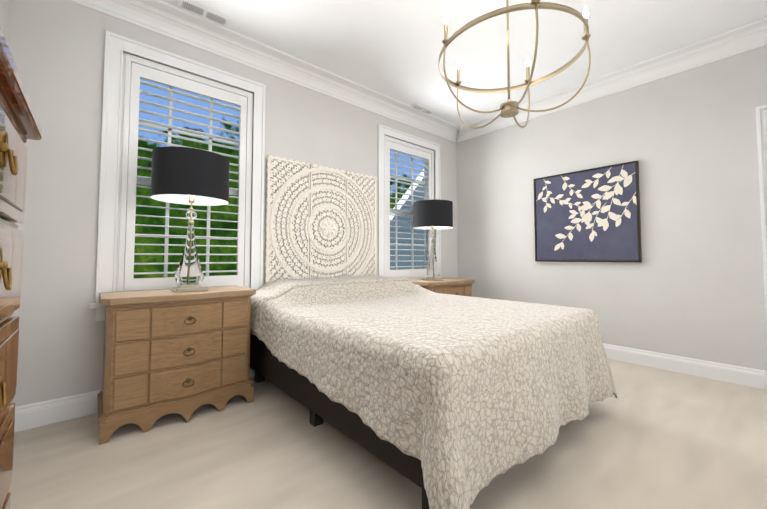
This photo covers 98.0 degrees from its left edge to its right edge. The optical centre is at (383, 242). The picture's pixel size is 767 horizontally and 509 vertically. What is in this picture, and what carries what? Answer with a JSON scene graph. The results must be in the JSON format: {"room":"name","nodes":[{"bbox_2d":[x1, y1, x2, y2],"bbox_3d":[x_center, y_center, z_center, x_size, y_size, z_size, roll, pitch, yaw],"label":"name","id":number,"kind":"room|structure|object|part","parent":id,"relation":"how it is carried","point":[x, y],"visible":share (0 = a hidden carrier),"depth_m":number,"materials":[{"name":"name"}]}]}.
{"room":"bedroom","nodes":[
{"label":"bedroom","id":0,"kind":"room"},
{"bbox_2d":[0,0,11,46],"bbox_3d":[-0.928,-0.359,0.351,0.150,2.740,4.300,2,-3,-41],"label":"wall","id":1,"kind":"structure","parent":0,"point":[5,14],"depth_m":1.86,"materials":[{"name":"paint"}]},
{"bbox_2d":[9,0,457,406],"bbox_3d":[-0.619,-0.227,3.363,4.270,2.740,0.150,2,-3,-41],"label":"wall","id":2,"kind":"structure","parent":0,"point":[57,49],"depth_m":2.12,"materials":[{"name":"paint"}]},
{"bbox_2d":[14,368,254,431],"bbox_3d":[-0.565,1.070,3.244,4.270,0.138,0.016,2,-3,-41],"label":"baseboard","id":3,"kind":"structure","parent":2,"relation":"attached to","point":[37,414],"depth_m":2.01,"materials":[{"name":"white"}]},
{"bbox_2d":[90,31,265,320],"bbox_3d":[-1.488,-0.434,2.582,1.129,1.916,0.205,2,-3,-41],"label":"window","id":4,"kind":"structure","parent":2,"relation":"in","point":[117,46],"depth_m":2.33,"materials":[{"name":"white wood"}]},
{"bbox_3d":[-1.528,-0.442,2.629,0.853,1.673,0.030,2,-3,-41],"label":"window sash","id":5,"kind":"part","parent":4,"relation":"part of","materials":[{"name":"white wood"}]},
{"bbox_2d":[118,55,250,290],"bbox_3d":[-1.468,-0.445,2.560,0.853,1.673,0.066,2,-3,-41],"label":"blind","id":6,"kind":"object","parent":4,"relation":"attached to","point":[136,69],"visible":0.69,"depth_m":2.46,"materials":[{"name":"white"}]},
{"bbox_2d":[68,0,463,142],"bbox_3d":[-0.500,-1.544,3.284,4.270,0.115,0.213,2,-3,-41],"label":"crown molding","id":7,"kind":"structure","parent":2,"relation":"attached to","point":[169,20],"depth_m":2.82,"materials":[{"name":"white wood"}]},
{"bbox_2d":[377,124,440,276],"bbox_3d":[0.305,-0.366,4.135,1.129,1.916,0.205,2,-3,-41],"label":"window","id":8,"kind":"structure","parent":2,"relation":"in","point":[383,131],"depth_m":4.07,"materials":[{"name":"white wood"}]},
{"bbox_3d":[0.264,-0.374,4.183,0.853,1.673,0.030,2,-3,-41],"label":"window sash","id":9,"kind":"part","parent":8,"relation":"part of","materials":[{"name":"white wood"}]},
{"bbox_2d":[385,137,433,279],"bbox_3d":[0.324,-0.377,4.113,0.853,1.673,0.066,2,-3,-41],"label":"blind","id":10,"kind":"object","parent":8,"relation":"attached to","point":[411,150],"visible":0.79,"depth_m":4.04,"materials":[{"name":"white"}]},
{"bbox_2d":[8,359,766,508],"bbox_3d":[0.741,1.123,1.735,4.570,0.100,4.300,2,-3,-41],"label":"floor","id":11,"kind":"structure","parent":0,"point":[651,438],"depth_m":1.63,"materials":[{"name":"carpet"}]},
{"bbox_2d":[0,27,41,508],"bbox_3d":[-0.626,0.380,0.336,0.317,1.262,0.586,2,-3,-41],"label":"chest","id":12,"kind":"object","parent":11,"relation":"on","point":[19,124],"visible":1,"depth_m":0.53,"materials":[{"name":"brown wood"}]},
{"bbox_3d":[-0.513,0.349,0.435,0.018,1.004,0.046,2,-3,-41],"label":"handle","id":13,"kind":"part","parent":12,"relation":"part of","materials":[{"name":"gold metal"}]},
{"bbox_3d":[-0.523,0.356,0.426,0.017,1.087,0.474,2,-3,-41],"label":"drawer","id":14,"kind":"part","parent":12,"relation":"part of","materials":[{"name":"brown wood"}]},
{"bbox_2d":[97,285,255,444],"bbox_3d":[-1.341,0.708,2.211,0.840,0.770,0.512,2,-3,-41],"label":"nightstand","id":15,"kind":"object","parent":11,"relation":"on","point":[185,355],"visible":1,"depth_m":1.99,"materials":[{"name":"brown wood"}]},
{"bbox_3d":[-1.204,0.660,2.055,0.724,0.568,0.058,2,-3,-41],"label":"drawer","id":16,"kind":"part","parent":15,"relation":"part of","materials":[{"name":"brown wood"}]},
{"bbox_3d":[-1.180,0.661,2.027,0.066,0.424,0.018,2,-3,-41],"label":"handle","id":17,"kind":"part","parent":15,"relation":"part of","materials":[{"name":"gold metal"}]},
{"bbox_2d":[151,146,229,291],"bbox_3d":[-1.322,-0.145,2.292,0.464,0.940,0.464,2,-3,-41],"label":"lamp","id":18,"kind":"object","parent":15,"relation":"on","point":[188,176],"visible":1,"depth_m":2.17,"materials":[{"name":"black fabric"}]},
{"bbox_3d":[-1.322,-0.440,2.305,0.464,0.300,0.464,2,-3,-41],"label":"lamp shade","id":19,"kind":"part","parent":18,"relation":"part of","materials":[{"name":"grey fabric"}]},
{"bbox_3d":[-1.283,-0.166,2.269,0.394,0.899,0.365,2,-3,-41],"label":"stem","id":20,"kind":"part","parent":18,"relation":"part of","materials":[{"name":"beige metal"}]},
{"bbox_2d":[250,155,617,508],"bbox_3d":[0.160,0.158,2.426,1.812,1.889,2.232,2,-3,-41],"label":"bed","id":21,"kind":"object","parent":11,"relation":"on","point":[446,401],"visible":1,"depth_m":1.72,"materials":[{"name":"beige fabric"}]},
{"bbox_2d":[250,281,617,508],"bbox_3d":[0.172,0.704,2.389,1.812,0.757,2.198,2,-3,-41],"label":"quilt","id":22,"kind":"object","parent":21,"relation":"on","point":[452,393],"depth_m":1.54,"materials":[{"name":"beige fabric"}]},
{"bbox_2d":[409,278,474,296],"bbox_3d":[0.675,0.807,3.956,0.840,0.725,0.512,2,-3,-41],"label":"nightstand","id":23,"kind":"object","parent":11,"relation":"on","point":[457,286],"visible":0.21,"depth_m":3.75,"materials":[{"name":"brown wood"}]},
{"bbox_2d":[413,199,452,280],"bbox_3d":[0.585,-0.027,3.943,0.464,0.940,0.464,2,-3,-41],"label":"lamp","id":24,"kind":"object","parent":23,"relation":"on","point":[435,214],"visible":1,"depth_m":3.79,"materials":[{"name":"black fabric"}]},
{"bbox_3d":[0.585,-0.322,3.956,0.464,0.300,0.464,2,-3,-41],"label":"lamp shade","id":25,"kind":"part","parent":24,"relation":"part of","materials":[{"name":"grey fabric"}]},
{"bbox_3d":[0.811,0.763,3.801,0.724,0.530,0.058,2,-3,-41],"label":"drawer","id":26,"kind":"part","parent":23,"relation":"part of","materials":[{"name":"brown wood"}]},
{"bbox_2d":[161,0,766,126],"bbox_3d":[0.741,-1.714,1.860,4.570,0.100,4.300,2,-3,-41],"label":"ceiling","id":27,"kind":"structure","parent":0,"point":[391,48],"depth_m":2.65,"materials":[{"name":"paint"}]},
{"bbox_2d":[176,0,231,27],"bbox_3d":[-1.274,-1.635,2.379,0.330,0.012,0.130,2,-3,-41],"label":"ceiling vent","id":28,"kind":"object","parent":27,"relation":"in","point":[204,12],"visible":1,"depth_m":2.37,"materials":[{"name":"white metal"}]},
{"bbox_2d":[411,103,435,113],"bbox_3d":[0.459,-1.567,3.928,0.330,0.012,0.130,2,-3,-41],"label":"ceiling vent","id":29,"kind":"object","parent":27,"relation":"in","point":[422,108],"visible":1,"depth_m":3.90,"materials":[{"name":"white metal"}]},
{"bbox_2d":[439,0,590,128],"bbox_3d":[0.701,-1.181,1.889,0.783,0.960,0.785,2,-3,-41],"label":"chandelier","id":30,"kind":"object","parent":27,"relation":"hanging from","point":[509,108],"visible":1,"depth_m":1.78,"materials":[{"name":"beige metal"}]},
{"bbox_2d":[457,45,766,370],"bbox_3d":[2.410,-0.232,3.245,0.150,2.740,4.300,2,-3,-41],"label":"wall","id":31,"kind":"structure","parent":0,"point":[691,285],"depth_m":3.03,"materials":[{"name":"paint"}]},
{"bbox_2d":[534,160,641,261],"bbox_3d":[2.074,-0.277,3.487,0.035,0.955,0.980,2,-3,-41],"label":"picture","id":32,"kind":"object","parent":31,"relation":"attached to","point":[590,215],"visible":1,"depth_m":3.42,"materials":[{"name":"blue"}]},
{"bbox_2d":[460,17,766,139],"bbox_3d":[2.267,-1.548,3.191,0.213,0.115,3.540,2,-3,-41],"label":"crown molding","id":33,"kind":"structure","parent":31,"relation":"attached to","point":[751,36],"depth_m":3.07,"materials":[{"name":"white wood"}]},
{"bbox_2d":[603,343,766,389],"bbox_3d":[1.981,1.084,3.556,0.016,0.138,2.800,2,-3,-41],"label":"baseboard","id":34,"kind":"structure","parent":31,"relation":"attached to","point":[750,377],"depth_m":2.83,"materials":[{"name":"white"}]},
{"bbox_2d":[756,105,766,327],"bbox_3d":[3.227,0.012,2.154,0.030,2.156,1.032,2,-3,-41],"label":"door frame","id":35,"kind":"structure","parent":31,"relation":"attached to","point":[761,118],"depth_m":2.54,"materials":[{"name":"white wood"}]},
{"label":"outside","id":36,"kind":"structure","parent":0,"visible":0},
{"bbox_2d":[390,169,423,219],"bbox_3d":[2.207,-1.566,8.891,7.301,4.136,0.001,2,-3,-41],"label":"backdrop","id":37,"kind":"structure","parent":36,"point":[407,196],"depth_m":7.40,"materials":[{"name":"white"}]},
{"label":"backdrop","id":38,"kind":"structure","parent":0,"visible":0},
{"bbox_2d":[134,78,423,277],"bbox_3d":[-2.866,-2.433,7.373,22.000,10.500,0.001,2,-3,-41],"label":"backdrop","id":39,"kind":"object","parent":38,"relation":"on","point":[144,220],"depth_m":6.48,"materials":[{"name":"green plant"}]},
{"bbox_2d":[390,177,423,269],"bbox_3d":[2.287,-0.261,8.970,7.000,6.300,0.001,2,-3,-41],"label":"building","id":40,"kind":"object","parent":38,"relation":"on","point":[404,235],"depth_m":7.43,"materials":[{"name":"grey"}]}
]}

